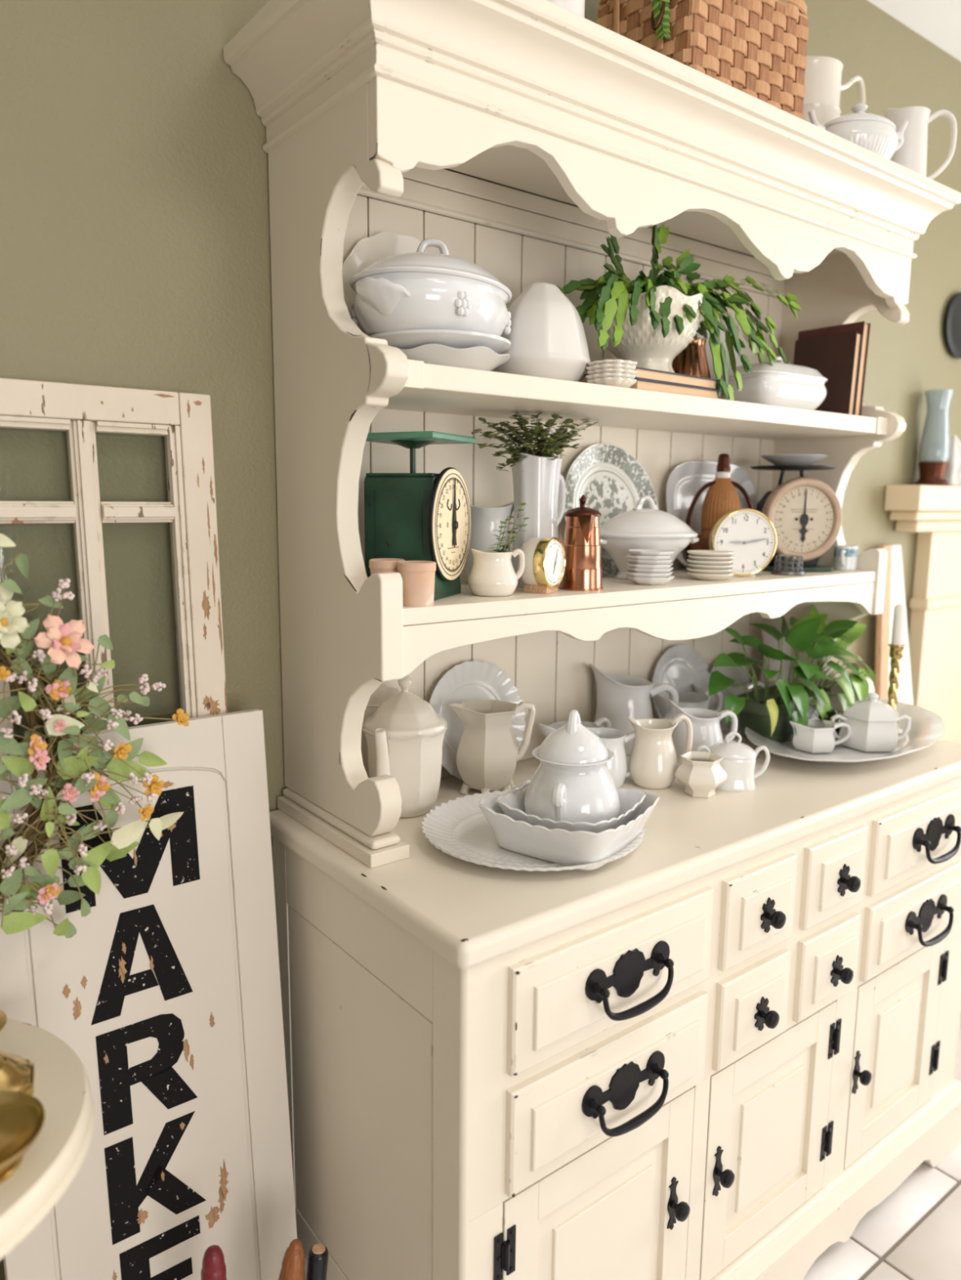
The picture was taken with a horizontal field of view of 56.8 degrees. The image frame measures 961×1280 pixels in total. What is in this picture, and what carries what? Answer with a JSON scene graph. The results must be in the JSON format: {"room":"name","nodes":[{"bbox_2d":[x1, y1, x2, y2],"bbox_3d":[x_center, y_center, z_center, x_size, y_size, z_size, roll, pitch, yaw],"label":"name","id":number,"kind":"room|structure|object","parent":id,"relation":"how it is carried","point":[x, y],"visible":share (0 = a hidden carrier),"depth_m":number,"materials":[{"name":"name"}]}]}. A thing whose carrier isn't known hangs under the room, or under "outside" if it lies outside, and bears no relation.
{"room":"dining room","nodes":[
{"label":"dining room","id":0,"kind":"room"},
{"bbox_2d":[0,0,960,1279],"bbox_3d":[-0.188,-0.135,1.421,5.000,2.375,0.100,-6,11,-37],"label":"wall","id":1,"kind":"structure","parent":0,"point":[135,231],"depth_m":1.15,"materials":[{"name":"paint"}]},
{"bbox_2d":[0,377,226,737],"bbox_3d":[-0.516,0.399,1.116,0.430,1.407,0.096,-6,11,-37],"label":"window","id":2,"kind":"structure","parent":1,"relation":"in","point":[184,420],"depth_m":1.11,"materials":[{"name":"paint"}]},
{"bbox_2d":[0,533,189,938],"bbox_3d":[-0.623,0.045,0.915,0.607,0.691,0.172,-6,11,-34],"label":"flower bouquet","id":3,"kind":"object","parent":2,"relation":"hanging from","point":[54,756],"visible":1,"depth_m":0.98,"materials":[{"name":"plant"}]},
{"bbox_2d":[944,292,960,358],"bbox_3d":[1.287,-0.842,2.380,0.170,0.170,0.018,-6,11,-37],"label":"wall plaque","id":4,"kind":"object","parent":1,"relation":"attached to","point":[953,317],"visible":1,"depth_m":2.35,"materials":[{"name":"black metal"}]},
{"bbox_2d":[596,284,702,373],"bbox_3d":[0.269,-0.487,1.436,0.173,0.128,0.167,-6,11,-37],"label":"bowl","id":5,"kind":"object","parent":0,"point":[654,346],"depth_m":1.37,"materials":[{"name":"beige"}]},
{"bbox_2d":[803,1015,960,1279],"bbox_3d":[0.959,1.341,0.133,5.200,0.120,3.893,-6,11,-37],"label":"floor","id":6,"kind":"structure","parent":0,"point":[914,1233],"depth_m":1.57,"materials":[{"name":"white tile"}]},
{"bbox_2d":[0,1018,94,1259],"bbox_3d":[-0.560,0.792,0.825,0.405,0.719,0.405,-6,11,-37],"label":"pedestal table","id":7,"kind":"object","parent":6,"relation":"on","point":[47,1168],"visible":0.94,"depth_m":0.79,"materials":[{"name":"paint"}]},
{"bbox_2d":[0,1049,34,1095],"bbox_3d":[-0.471,0.339,0.822,0.092,0.180,0.092,4,10,20],"label":"candlestick","id":8,"kind":"object","parent":7,"relation":"on","point":[16,1073],"visible":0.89,"depth_m":0.83,"materials":[{"name":"gold metal"}]},
{"bbox_2d":[0,1090,44,1184],"bbox_3d":[-0.424,0.416,0.741,0.109,0.055,0.109,-6,11,-37],"label":"brass bowl","id":9,"kind":"object","parent":7,"relation":"on","point":[22,1115],"visible":1,"depth_m":0.76,"materials":[{"name":"gold metal"}]},
{"bbox_2d":[0,708,297,1279],"bbox_3d":[-0.422,0.605,1.145,0.362,0.992,0.103,-6,11,-37],"label":"sign","id":10,"kind":"object","parent":6,"relation":"on","point":[166,994],"visible":0.88,"depth_m":1.15,"materials":[{"name":"white paint"}]},
{"bbox_2d":[200,1244,226,1279],"bbox_3d":[-0.310,0.907,1.052,0.029,0.415,0.036,-1,9,-10],"label":"handle","id":11,"kind":"object","parent":6,"relation":"on","point":[213,1265],"visible":1,"depth_m":1.02,"materials":[{"name":"red paint"}]},
{"bbox_2d":[278,1239,304,1279],"bbox_3d":[-0.253,0.926,1.096,0.035,0.367,0.089,9,12,43],"label":"handle","id":12,"kind":"object","parent":6,"relation":"on","point":[293,1260],"visible":1,"depth_m":1.09,"materials":[{"name":"brown wood"}]},
{"bbox_2d":[306,1244,328,1279],"bbox_3d":[-0.218,0.934,1.128,0.026,0.339,0.063,8,12,39],"label":"handle","id":13,"kind":"object","parent":6,"relation":"on","point":[317,1254],"visible":1,"depth_m":1.11,"materials":[{"name":"black paint"}]},
{"bbox_2d":[269,724,960,1279],"bbox_3d":[0.331,0.638,1.542,1.276,0.820,0.540,-6,11,-37],"label":"base cabinet","id":14,"kind":"object","parent":6,"relation":"on","point":[708,1050],"visible":0.98,"depth_m":1.21,"materials":[{"name":"beige paint"}]},
{"bbox_2d":[269,724,960,969],"bbox_3d":[0.323,0.246,1.496,1.251,0.033,0.502,-6,11,-37],"label":"countertop","id":15,"kind":"structure","parent":14,"relation":"on","point":[442,900],"depth_m":1.17,"materials":[{"name":"beige paint"}]},
{"bbox_2d":[360,684,399,777],"bbox_3d":[-0.162,0.157,1.352,0.184,0.181,0.044,-6,11,-36],"label":"plate","id":16,"kind":"object","parent":15,"relation":"on","point":[382,692],"visible":0.09,"depth_m":1.36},
{"bbox_2d":[362,675,447,817],"bbox_3d":[-0.110,0.150,1.312,0.136,0.207,0.151,-3,10,-23],"label":"teapot","id":17,"kind":"object","parent":15,"relation":"on","point":[405,735],"visible":0.84,"depth_m":1.27,"materials":[{"name":"ceramic"}]},
{"bbox_2d":[428,659,525,780],"bbox_3d":[-0.006,0.133,1.463,0.203,0.196,0.057,-6,11,-37],"label":"plate","id":18,"kind":"object","parent":15,"relation":"on","point":[474,680],"visible":0.42,"depth_m":1.46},
{"bbox_2d":[448,699,535,794],"bbox_3d":[0.017,0.168,1.410,0.110,0.146,0.115,5,10,25],"label":"pitcher","id":19,"kind":"object","parent":15,"relation":"on","point":[488,752],"visible":1,"depth_m":1.37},
{"bbox_2d":[421,789,645,871],"bbox_3d":[0.071,0.261,1.210,0.303,0.023,0.294,-1,9,-9],"label":"platter","id":20,"kind":"object","parent":15,"relation":"on","point":[458,828],"visible":0.5,"depth_m":1.18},
{"bbox_2d":[478,778,659,870],"bbox_3d":[0.119,0.240,1.183,0.193,0.061,0.193,7,11,35],"label":"square dish","id":21,"kind":"object","parent":20,"relation":"on","point":[562,846],"visible":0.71,"depth_m":1.11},
{"bbox_2d":[496,786,645,833],"bbox_3d":[0.122,0.235,1.188,0.160,0.056,0.160,7,11,35],"label":"square dish","id":22,"kind":"object","parent":21,"relation":"in","point":[512,805],"visible":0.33,"depth_m":1.15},
{"bbox_2d":[524,709,620,823],"bbox_3d":[0.124,0.176,1.190,0.129,0.166,0.145,-3,10,-22],"label":"sugar bowl","id":23,"kind":"object","parent":22,"relation":"in","point":[572,782],"visible":0.85,"depth_m":1.15,"materials":[{"name":"ceramic"}]},
{"bbox_2d":[537,717,610,737],"bbox_3d":[0.163,0.178,1.530,0.130,0.089,0.106,1,9,3],"label":"boat","id":24,"kind":"object","parent":15,"relation":"on","point":[546,731],"visible":0.19,"depth_m":1.55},
{"bbox_2d":[222,0,960,867],"bbox_3d":[0.279,-0.289,1.476,1.287,1.030,0.340,-6,11,-37],"label":"hutch","id":25,"kind":"object","parent":15,"relation":"on","point":[518,136],"visible":0.74,"depth_m":1.24,"materials":[{"name":"beige paint"}]},
{"bbox_2d":[368,558,404,575],"bbox_3d":[-0.121,-0.077,1.150,0.046,0.055,0.046,-6,11,-37],"label":"clay pot","id":26,"kind":"object","parent":25,"relation":"on","point":[375,565],"visible":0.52,"depth_m":1.13,"materials":[{"name":"ceramic"}]},
{"bbox_2d":[342,231,434,335],"bbox_3d":[-0.110,-0.477,1.288,0.223,0.216,0.046,-6,11,-37],"label":"plate","id":27,"kind":"object","parent":25,"relation":"on","point":[370,250],"visible":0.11,"depth_m":1.26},
{"bbox_2d":[396,560,435,606],"bbox_3d":[-0.081,-0.072,1.124,0.049,0.054,0.049,-6,11,-37],"label":"clay pot","id":28,"kind":"object","parent":25,"relation":"on","point":[418,577],"visible":0.98,"depth_m":1.10,"materials":[{"name":"ceramic"}]},
{"bbox_2d":[364,431,475,600],"bbox_3d":[-0.086,-0.170,1.219,0.131,0.218,0.152,5,10,26],"label":"kitchen scale","id":29,"kind":"object","parent":25,"relation":"on","point":[411,516],"visible":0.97,"depth_m":1.17,"materials":[{"name":"green metal"}]},
{"bbox_2d":[365,431,475,444],"bbox_3d":[-0.088,-0.273,1.204,0.124,0.008,0.124,5,10,26],"label":"tray","id":30,"kind":"object","parent":29,"relation":"on","point":[416,437],"depth_m":1.16,"materials":[{"name":"green metal"}]},
{"bbox_2d":[399,343,510,371],"bbox_3d":[-0.050,-0.372,1.211,0.182,0.033,0.182,-6,11,-37],"label":"scalloped bowl","id":31,"kind":"object","parent":25,"relation":"on","point":[478,357],"visible":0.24,"depth_m":1.14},
{"bbox_2d":[368,328,511,353],"bbox_3d":[-0.059,-0.391,1.204,0.200,0.021,0.200,-6,11,-37],"label":"plate","id":32,"kind":"object","parent":31,"relation":"on","point":[403,339],"visible":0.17,"depth_m":1.13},
{"bbox_2d":[349,238,511,336],"bbox_3d":[-0.064,-0.459,1.191,0.246,0.149,0.228,-3,10,-20],"label":"tureen","id":33,"kind":"object","parent":32,"relation":"on","point":[420,289],"visible":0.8,"depth_m":1.10,"materials":[{"name":"ceramic"}]},
{"bbox_2d":[453,290,471,316],"bbox_3d":[-0.022,-0.417,1.103,0.024,0.030,0.011,-7,12,-39],"label":"flower","id":34,"kind":"object","parent":33,"relation":"on","point":[462,299],"depth_m":1.10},
{"bbox_2d":[463,501,513,581],"bbox_3d":[0.005,-0.157,1.389,0.107,0.141,0.081,-7,11,-39],"label":"creamer","id":35,"kind":"object","parent":25,"relation":"on","point":[485,521],"visible":0.36,"depth_m":1.36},
{"bbox_2d":[467,548,524,596],"bbox_3d":[0.018,-0.096,1.246,0.071,0.066,0.071,7,11,36],"label":"creamer","id":36,"kind":"object","parent":25,"relation":"on","point":[491,574],"visible":1,"depth_m":1.22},
{"bbox_2d":[488,502,529,552],"bbox_3d":[0.041,-0.133,1.267,0.040,0.125,0.088,5,10,26],"label":"sprig","id":37,"kind":"object","parent":36,"relation":"in","point":[505,546],"visible":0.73,"depth_m":1.26,"materials":[{"name":"green plant"}]},
{"bbox_2d":[511,453,565,587],"bbox_3d":[0.098,-0.185,1.381,0.111,0.202,0.078,-4,10,-25],"label":"pitcher","id":38,"kind":"object","parent":25,"relation":"on","point":[541,486],"visible":0.65,"depth_m":1.34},
{"bbox_2d":[471,412,598,471],"bbox_3d":[0.105,-0.239,1.393,0.115,0.236,0.290,8,12,40],"label":"greenery","id":39,"kind":"object","parent":38,"relation":"in","point":[555,444],"visible":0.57,"depth_m":1.34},
{"bbox_2d":[517,537,565,593],"bbox_3d":[0.085,-0.110,1.294,0.056,0.080,0.075,6,10,30],"label":"alarm clock","id":40,"kind":"object","parent":25,"relation":"on","point":[544,571],"visible":0.98,"depth_m":1.27,"materials":[{"name":"gold metal"}]},
{"bbox_2d":[494,282,590,382],"bbox_3d":[0.091,-0.450,1.320,0.145,0.154,0.145,9,12,42],"label":"pitcher","id":41,"kind":"object","parent":25,"relation":"on","point":[547,337],"visible":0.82,"depth_m":1.27,"materials":[{"name":"white"}]},
{"bbox_2d":[546,0,584,17],"bbox_3d":[0.084,-0.838,1.157,0.112,0.152,0.112,-6,11,-37],"label":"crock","id":42,"kind":"object","parent":25,"relation":"on","point":[576,6],"visible":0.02,"depth_m":1.12,"materials":[{"name":"white"}]},
{"bbox_2d":[558,494,603,591],"bbox_3d":[0.150,-0.148,1.345,0.080,0.141,0.074,8,12,39],"label":"coffee pot","id":43,"kind":"object","parent":25,"relation":"on","point":[582,546],"visible":0.95,"depth_m":1.32,"materials":[{"name":"orange metal"}]},
{"bbox_2d":[564,444,658,576],"bbox_3d":[0.236,-0.233,1.593,0.240,0.233,0.054,-6,11,-37],"label":"plate","id":44,"kind":"object","parent":25,"relation":"on","point":[612,482],"visible":0.49,"depth_m":1.60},
{"bbox_2d":[586,377,636,387],"bbox_3d":[0.192,-0.374,1.303,0.068,0.012,0.068,-6,11,-37],"label":"bowl","id":45,"kind":"object","parent":25,"relation":"on","point":[613,381],"visible":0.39,"depth_m":1.28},
{"bbox_2d":[382,363,876,439],"bbox_3d":[0.269,-0.379,1.476,1.110,0.030,0.245,-6,11,-37],"label":"shelf","id":46,"kind":"object","parent":25,"relation":"attached to","point":[431,393],"depth_m":1.36,"materials":[{"name":"beige paint"}]},
{"bbox_2d":[402,568,875,626],"bbox_3d":[0.267,-0.092,1.519,1.110,0.022,0.249,-6,11,-37],"label":"shelf","id":47,"kind":"object","parent":25,"relation":"attached to","point":[618,597],"depth_m":1.34,"materials":[{"name":"beige paint"}]},
{"bbox_2d":[599,494,698,579],"bbox_3d":[0.284,-0.179,1.537,0.175,0.143,0.175,4,9,19],"label":"tureen","id":48,"kind":"object","parent":25,"relation":"on","point":[637,528],"visible":0.73,"depth_m":1.49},
{"bbox_2d":[626,574,674,585],"bbox_3d":[0.274,-0.097,1.435,0.072,0.014,0.072,-2,9,-15],"label":"plate","id":49,"kind":"object","parent":25,"relation":"on","point":[638,580],"visible":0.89,"depth_m":1.41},
{"bbox_2d":[624,570,672,577],"bbox_3d":[0.271,-0.104,1.433,0.072,0.014,0.072,-2,9,-18],"label":"plate","id":50,"kind":"object","parent":49,"relation":"on","point":[627,572],"visible":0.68,"depth_m":1.40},
{"bbox_2d":[625,566,673,573],"bbox_3d":[0.273,-0.111,1.435,0.072,0.014,0.072,-3,10,-21],"label":"plate","id":51,"kind":"object","parent":50,"relation":"on","point":[630,570],"visible":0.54,"depth_m":1.41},
{"bbox_2d":[625,562,673,568],"bbox_3d":[0.272,-0.117,1.430,0.072,0.014,0.072,-3,10,-23],"label":"plate","id":52,"kind":"object","parent":51,"relation":"on","point":[628,564],"visible":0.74,"depth_m":1.40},
{"bbox_2d":[626,558,673,564],"bbox_3d":[0.274,-0.124,1.432,0.072,0.014,0.072,-4,10,-26],"label":"plate","id":53,"kind":"object","parent":52,"relation":"on","point":[668,561],"visible":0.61,"depth_m":1.40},
{"bbox_2d":[625,553,671,560],"bbox_3d":[0.271,-0.131,1.430,0.072,0.014,0.072,-5,10,-29],"label":"plate","id":54,"kind":"object","parent":53,"relation":"on","point":[628,556],"visible":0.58,"depth_m":1.40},
{"bbox_2d":[628,549,674,555],"bbox_3d":[0.275,-0.137,1.429,0.072,0.014,0.072,-5,11,-32],"label":"plate","id":55,"kind":"object","parent":54,"relation":"on","point":[633,552],"visible":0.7,"depth_m":1.41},
{"bbox_2d":[630,378,724,399],"bbox_3d":[0.267,-0.397,1.437,0.212,0.017,0.150,-7,12,-39],"label":"book","id":56,"kind":"object","parent":25,"relation":"on","point":[646,384],"visible":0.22,"depth_m":1.37,"materials":[{"name":"paper"}]},
{"bbox_2d":[578,366,718,389],"bbox_3d":[0.262,-0.413,1.432,0.210,0.016,0.150,-7,12,-40],"label":"book","id":57,"kind":"object","parent":56,"relation":"on","point":[646,374],"visible":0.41,"depth_m":1.37,"materials":[{"name":"paper"}]},
{"bbox_2d":[671,337,711,378],"bbox_3d":[0.373,-0.478,1.612,0.093,0.126,0.092,2,9,9],"label":"copper pot","id":58,"kind":"object","parent":57,"relation":"on","point":[692,360],"visible":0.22,"depth_m":1.57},
{"bbox_2d":[555,223,801,400],"bbox_3d":[0.327,-0.533,1.471,0.552,0.286,0.203,-6,11,-37],"label":"potted plant","id":59,"kind":"object","parent":25,"relation":"on","point":[649,321],"visible":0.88,"depth_m":1.39,"materials":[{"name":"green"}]},
{"bbox_2d":[597,0,808,119],"bbox_3d":[0.364,-0.952,1.461,0.342,0.286,0.211,-6,11,-37],"label":"basket","id":60,"kind":"object","parent":25,"relation":"on","point":[768,60],"visible":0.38,"depth_m":1.38,"materials":[{"name":"brown wicker"}]},
{"bbox_2d":[650,0,670,41],"bbox_3d":[0.290,-0.979,1.341,0.031,0.158,0.079,9,12,43],"label":"frond","id":61,"kind":"object","parent":60,"relation":"hanging from","point":[665,25],"visible":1,"depth_m":1.32,"materials":[{"name":"green"}]},
{"bbox_2d":[687,571,734,581],"bbox_3d":[0.397,-0.110,1.529,0.079,0.012,0.079,-6,11,-37],"label":"plate","id":62,"kind":"object","parent":25,"relation":"on","point":[713,577],"visible":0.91,"depth_m":1.50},
{"bbox_2d":[686,566,733,574],"bbox_3d":[0.394,-0.117,1.527,0.079,0.012,0.079,7,11,35],"label":"plate","id":63,"kind":"object","parent":62,"relation":"on","point":[690,569],"visible":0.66,"depth_m":1.50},
{"bbox_2d":[687,563,734,569],"bbox_3d":[0.397,-0.124,1.527,0.079,0.012,0.079,3,9,18],"label":"plate","id":64,"kind":"object","parent":63,"relation":"on","point":[731,566],"visible":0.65,"depth_m":1.50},
{"bbox_2d":[686,558,733,565],"bbox_3d":[0.395,-0.132,1.525,0.079,0.012,0.079,1,9,1],"label":"plate","id":65,"kind":"object","parent":64,"relation":"on","point":[691,561],"visible":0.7,"depth_m":1.49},
{"bbox_2d":[688,554,735,561],"bbox_3d":[0.397,-0.139,1.524,0.079,0.012,0.079,-2,9,-16],"label":"plate","id":66,"kind":"object","parent":65,"relation":"on","point":[693,557],"visible":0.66,"depth_m":1.49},
{"bbox_2d":[687,550,734,556],"bbox_3d":[0.395,-0.146,1.523,0.079,0.012,0.079,-5,11,-33],"label":"plate","id":67,"kind":"object","parent":66,"relation":"on","point":[693,553],"visible":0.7,"depth_m":1.50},
{"bbox_2d":[665,461,757,566],"bbox_3d":[0.463,-0.249,1.772,0.284,0.211,0.047,-6,11,-37],"label":"platter","id":68,"kind":"object","parent":25,"relation":"on","point":[684,482],"visible":0.29,"depth_m":1.75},
{"bbox_2d":[684,480,753,558],"bbox_3d":[0.459,-0.218,1.696,0.128,0.174,0.128,-4,10,-24],"label":"wicker basket","id":69,"kind":"object","parent":25,"relation":"on","point":[703,543],"visible":0.36,"depth_m":1.68,"materials":[{"name":"brown wicker"}]},
{"bbox_2d":[701,453,740,537],"bbox_3d":[0.459,-0.244,1.692,0.074,0.218,0.041,0,9,-1],"label":"bottle","id":70,"kind":"object","parent":69,"relation":"in","point":[722,497],"visible":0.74,"depth_m":1.68,"materials":[{"name":"wicker"}]},
{"bbox_2d":[696,315,742,379],"bbox_3d":[0.449,-0.529,1.720,0.196,0.194,0.040,-6,11,-37],"label":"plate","id":71,"kind":"object","parent":25,"relation":"on","point":[738,362],"visible":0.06,"depth_m":1.74,"materials":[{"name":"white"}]},
{"bbox_2d":[708,507,777,577],"bbox_3d":[0.466,-0.175,1.591,0.122,0.122,0.042,-1,9,-7],"label":"alarm clock","id":72,"kind":"object","parent":25,"relation":"on","point":[747,532],"visible":0.82,"depth_m":1.57,"materials":[{"name":"gold metal"}]},
{"bbox_2d":[720,354,827,409],"bbox_3d":[0.536,-0.467,1.623,0.195,0.104,0.113,-6,11,-35],"label":"covered dish","id":73,"kind":"object","parent":25,"relation":"on","point":[780,384],"visible":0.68,"depth_m":1.57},
{"bbox_2d":[770,554,805,575],"bbox_3d":[0.575,-0.140,1.655,0.062,0.036,0.062,1,9,0],"label":"holder","id":74,"kind":"object","parent":25,"relation":"on","point":[781,572],"visible":1,"depth_m":1.64,"materials":[{"name":"grey metal"}]},
{"bbox_2d":[750,465,842,572],"bbox_3d":[0.616,-0.242,1.768,0.163,0.202,0.160,-1,9,-11],"label":"kitchen scale","id":75,"kind":"object","parent":25,"relation":"on","point":[805,513],"visible":0.89,"depth_m":1.72,"materials":[{"name":"beige metal"}]},
{"bbox_2d":[750,465,835,471],"bbox_3d":[0.616,-0.338,1.753,0.160,0.008,0.160,-1,9,-11],"label":"tray","id":76,"kind":"object","parent":75,"relation":"on","point":[780,468],"depth_m":1.70,"materials":[{"name":"black metal"}]},
{"bbox_2d":[760,453,827,465],"bbox_3d":[0.616,-0.352,1.750,0.128,0.021,0.128,-6,11,-37],"label":"shallow dish","id":77,"kind":"object","parent":75,"relation":"on","point":[784,459],"visible":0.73,"depth_m":1.71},
{"bbox_2d":[793,330,862,414],"bbox_3d":[0.673,-0.513,1.742,0.031,0.159,0.135,-6,11,-37],"label":"book","id":78,"kind":"object","parent":25,"relation":"on","point":[837,357],"visible":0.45,"depth_m":1.71,"materials":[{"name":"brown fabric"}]},
{"bbox_2d":[802,55,865,125],"bbox_3d":[0.655,-0.972,1.714,0.229,0.253,0.127,-4,10,-27],"label":"pitcher","id":79,"kind":"object","parent":25,"relation":"on","point":[823,74],"visible":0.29,"depth_m":1.63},
{"bbox_2d":[797,320,871,415],"bbox_3d":[0.691,-0.527,1.764,0.034,0.181,0.145,-6,11,-37],"label":"book","id":80,"kind":"object","parent":25,"relation":"on","point":[860,326],"visible":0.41,"depth_m":1.72,"materials":[{"name":"red fabric"}]},
{"bbox_2d":[833,545,857,570],"bbox_3d":[0.729,-0.163,1.767,0.045,0.049,0.055,0,9,0],"label":"mug","id":81,"kind":"object","parent":25,"relation":"on","point":[845,557],"visible":0.99,"depth_m":1.75,"materials":[{"name":"white"}]},
{"bbox_2d":[808,102,908,159],"bbox_3d":[0.666,-0.882,1.570,0.196,0.120,0.106,-2,9,-13],"label":"covered dish","id":82,"kind":"object","parent":25,"relation":"on","point":[875,133],"visible":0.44,"depth_m":1.53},
{"bbox_2d":[884,106,956,179],"bbox_3d":[0.806,-0.900,1.633,0.132,0.139,0.073,1,9,2],"label":"pitcher","id":83,"kind":"object","parent":25,"relation":"on","point":[913,153],"visible":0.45,"depth_m":1.60,"materials":[{"name":"white"}]},
{"bbox_2d":[586,727,635,788],"bbox_3d":[0.213,0.185,1.445,0.121,0.102,0.078,-1,9,-8],"label":"pitcher","id":84,"kind":"object","parent":15,"relation":"on","point":[614,740],"visible":0.41,"depth_m":1.42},
{"bbox_2d":[588,662,678,755],"bbox_3d":[0.284,0.122,1.649,0.178,0.164,0.108,-2,9,-14],"label":"pitcher","id":85,"kind":"object","parent":15,"relation":"on","point":[618,697],"visible":0.67,"depth_m":1.60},
{"bbox_2d":[626,713,693,789],"bbox_3d":[0.288,0.178,1.443,0.097,0.117,0.080,5,10,28],"label":"pitcher","id":86,"kind":"object","parent":15,"relation":"on","point":[653,763],"visible":0.98,"depth_m":1.42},
{"bbox_2d":[652,644,710,719],"bbox_3d":[0.403,0.097,1.786,0.178,0.175,0.042,-6,11,-37],"label":"plate","id":87,"kind":"object","parent":15,"relation":"on","point":[680,666],"visible":0.49,"depth_m":1.80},
{"bbox_2d":[651,690,723,716],"bbox_3d":[0.402,0.143,1.753,0.131,0.092,0.105,5,10,28],"label":"boat","id":88,"kind":"object","parent":15,"relation":"on","point":[688,700],"visible":0.26,"depth_m":1.74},
{"bbox_2d":[675,751,727,798],"bbox_3d":[0.349,0.214,1.404,0.080,0.061,0.070,2,9,10],"label":"cup","id":89,"kind":"object","parent":15,"relation":"on","point":[700,773],"visible":1,"depth_m":1.38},
{"bbox_2d":[667,698,737,762],"bbox_3d":[0.387,0.161,1.559,0.112,0.117,0.089,5,10,26],"label":"pitcher","id":90,"kind":"object","parent":15,"relation":"on","point":[706,727],"visible":0.65,"depth_m":1.53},
{"bbox_2d":[692,681,764,729],"bbox_3d":[0.507,0.132,1.826,0.141,0.094,0.104,-7,12,-39],"label":"boat","id":91,"kind":"object","parent":15,"relation":"on","point":[713,701],"visible":0.23,"depth_m":1.80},
{"bbox_2d":[709,665,750,688],"bbox_3d":[0.527,0.099,1.891,0.140,0.139,0.030,-6,11,-38],"label":"gravy boat","id":92,"kind":"object","parent":15,"relation":"on","point":[737,673],"visible":0.19,"depth_m":1.91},
{"bbox_2d":[696,731,769,791],"bbox_3d":[0.411,0.193,1.450,0.099,0.089,0.080,8,11,38],"label":"sugar bowl","id":93,"kind":"object","parent":15,"relation":"on","point":[738,762],"visible":0.76,"depth_m":1.42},
{"bbox_2d":[757,628,792,689],"bbox_3d":[0.635,0.067,1.910,0.076,0.198,0.072,-2,9,-18],"label":"jug","id":94,"kind":"object","parent":15,"relation":"on","point":[774,664],"visible":0.24,"depth_m":1.88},
{"bbox_2d":[744,698,944,763],"bbox_3d":[0.709,0.180,1.724,0.327,0.035,0.575,8,12,40],"label":"oval platter","id":95,"kind":"object","parent":15,"relation":"on","point":[926,726],"visible":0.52,"depth_m":1.65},
{"bbox_2d":[737,683,831,742],"bbox_3d":[0.599,0.144,1.754,0.242,0.080,0.105,-7,12,-41],"label":"pot","id":96,"kind":"object","parent":95,"relation":"on","point":[755,715],"depth_m":1.68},
{"bbox_2d":[708,604,875,742],"bbox_3d":[0.626,0.056,1.746,0.544,0.256,0.195,-7,12,-41],"label":"potted plant","id":97,"kind":"object","parent":95,"relation":"on","point":[768,711],"visible":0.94,"depth_m":1.70,"materials":[{"name":"green plant"}]},
{"bbox_2d":[789,719,851,753],"bbox_3d":[0.626,0.174,1.638,0.122,0.053,0.073,-1,9,-8],"label":"creamer","id":98,"kind":"object","parent":95,"relation":"on","point":[815,738],"visible":0.97,"depth_m":1.61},
{"bbox_2d":[830,692,911,751],"bbox_3d":[0.729,0.148,1.659,0.109,0.101,0.113,9,12,44],"label":"sugar bowl","id":99,"kind":"object","parent":95,"relation":"on","point":[873,722],"visible":0.98,"depth_m":1.62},
{"bbox_2d":[887,643,906,735],"bbox_3d":[0.792,0.099,1.703,0.052,0.184,0.052,-6,11,-37],"label":"candlestick","id":100,"kind":"object","parent":95,"relation":"on","point":[896,651],"visible":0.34,"depth_m":1.69,"materials":[{"name":"gold metal"}]},
{"bbox_2d":[890,600,906,644],"bbox_3d":[0.793,-0.033,1.682,0.022,0.084,0.022,-6,11,-37],"label":"candle","id":101,"kind":"object","parent":100,"relation":"on","point":[900,610],"visible":1,"depth_m":1.68,"materials":[{"name":"white wax"}]},
{"bbox_2d":[875,545,913,704],"bbox_3d":[1.159,0.330,2.412,0.330,1.173,0.081,-6,11,-37],"label":"board","id":102,"kind":"object","parent":6,"relation":"on","point":[894,593],"visible":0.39,"depth_m":2.29,"materials":[{"name":"white"}]},
{"bbox_2d":[884,484,960,743],"bbox_3d":[1.431,0.223,2.619,0.950,1.324,0.091,-6,11,-37],"label":"fireplace mantel","id":103,"kind":"object","parent":6,"relation":"on","point":[933,512],"visible":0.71,"depth_m":2.42,"materials":[{"name":"wood"}]},
{"bbox_2d":[884,484,960,511],"bbox_3d":[1.437,-0.400,2.521,0.950,0.064,0.091,-6,11,-37],"label":"shelf","id":104,"kind":"object","parent":103,"relation":"attached to","point":[897,497],"depth_m":2.24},
{"bbox_2d":[914,462,948,485],"bbox_3d":[1.179,-0.432,2.316,0.080,0.060,0.080,-6,11,-37],"label":"stand","id":105,"kind":"object","parent":103,"relation":"on","point":[930,473],"visible":0.93,"depth_m":2.29,"materials":[{"name":"brown wood"}]},
{"bbox_2d":[918,389,954,462],"bbox_3d":[1.180,-0.552,2.297,0.072,0.181,0.072,-6,11,-37],"label":"glass vase","id":106,"kind":"object","parent":105,"relation":"on","point":[935,444],"visible":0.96,"depth_m":2.27,"materials":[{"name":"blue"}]},
{"bbox_2d":[945,435,960,486],"bbox_3d":[1.264,-0.479,2.375,0.083,0.135,0.084,-6,11,-37],"label":"carved ornament","id":107,"kind":"object","parent":103,"relation":"on","point":[953,475],"visible":0.66,"depth_m":2.35,"materials":[{"name":"white"}]},
{"bbox_2d":[867,0,960,61],"bbox_3d":[0.981,-1.113,-0.254,5.200,0.100,3.893,-6,11,-37],"label":"ceiling","id":108,"kind":"structure","parent":0,"point":[938,21],"depth_m":2.03,"materials":[{"name":"white"}]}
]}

